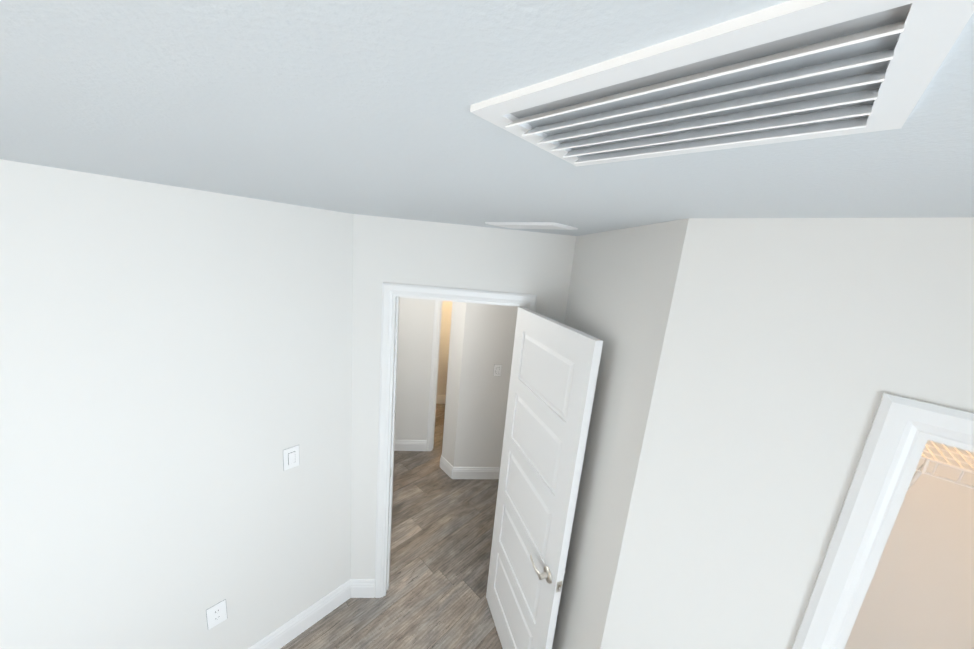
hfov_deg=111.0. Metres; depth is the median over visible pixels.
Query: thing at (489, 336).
wall
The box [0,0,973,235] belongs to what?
ceiling
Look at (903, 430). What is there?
trim
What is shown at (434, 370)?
trim
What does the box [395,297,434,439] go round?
wall
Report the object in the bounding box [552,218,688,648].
wall
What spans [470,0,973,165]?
ceiling vent
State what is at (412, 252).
wall
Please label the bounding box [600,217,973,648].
wall
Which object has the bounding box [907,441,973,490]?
closet shelf
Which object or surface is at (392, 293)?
trim
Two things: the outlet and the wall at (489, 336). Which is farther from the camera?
the wall at (489, 336)
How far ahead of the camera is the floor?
2.43 m
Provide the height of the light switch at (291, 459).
0.121 m
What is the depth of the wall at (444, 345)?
4.96 m
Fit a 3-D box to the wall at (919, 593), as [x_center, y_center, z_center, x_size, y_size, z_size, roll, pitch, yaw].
[1.831,0.993,1.350,1.550,2.440,0.080,16,16,41]
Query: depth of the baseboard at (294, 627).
2.18 m
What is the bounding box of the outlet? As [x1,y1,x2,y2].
[206,599,227,629]
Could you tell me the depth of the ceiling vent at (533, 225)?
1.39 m
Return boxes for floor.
[280,404,502,648]
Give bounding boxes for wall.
[0,159,352,648]
[351,214,576,578]
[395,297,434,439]
[437,301,451,394]
[442,302,465,466]
[454,303,517,466]
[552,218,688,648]
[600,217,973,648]
[844,440,973,648]
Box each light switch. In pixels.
[283,445,299,470]
[493,364,501,375]
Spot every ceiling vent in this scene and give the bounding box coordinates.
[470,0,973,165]
[485,222,577,229]
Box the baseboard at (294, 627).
[248,395,499,648]
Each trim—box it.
[374,282,537,597]
[426,300,442,450]
[792,392,973,648]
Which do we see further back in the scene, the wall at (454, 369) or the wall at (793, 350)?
the wall at (454, 369)
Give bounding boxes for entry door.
[486,307,602,648]
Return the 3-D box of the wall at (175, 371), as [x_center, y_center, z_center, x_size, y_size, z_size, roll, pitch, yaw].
[-1.933,0.760,0.814,0.203,2.440,3.264,16,16,41]
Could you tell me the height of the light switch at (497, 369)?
0.121 m
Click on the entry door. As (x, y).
(554, 374)

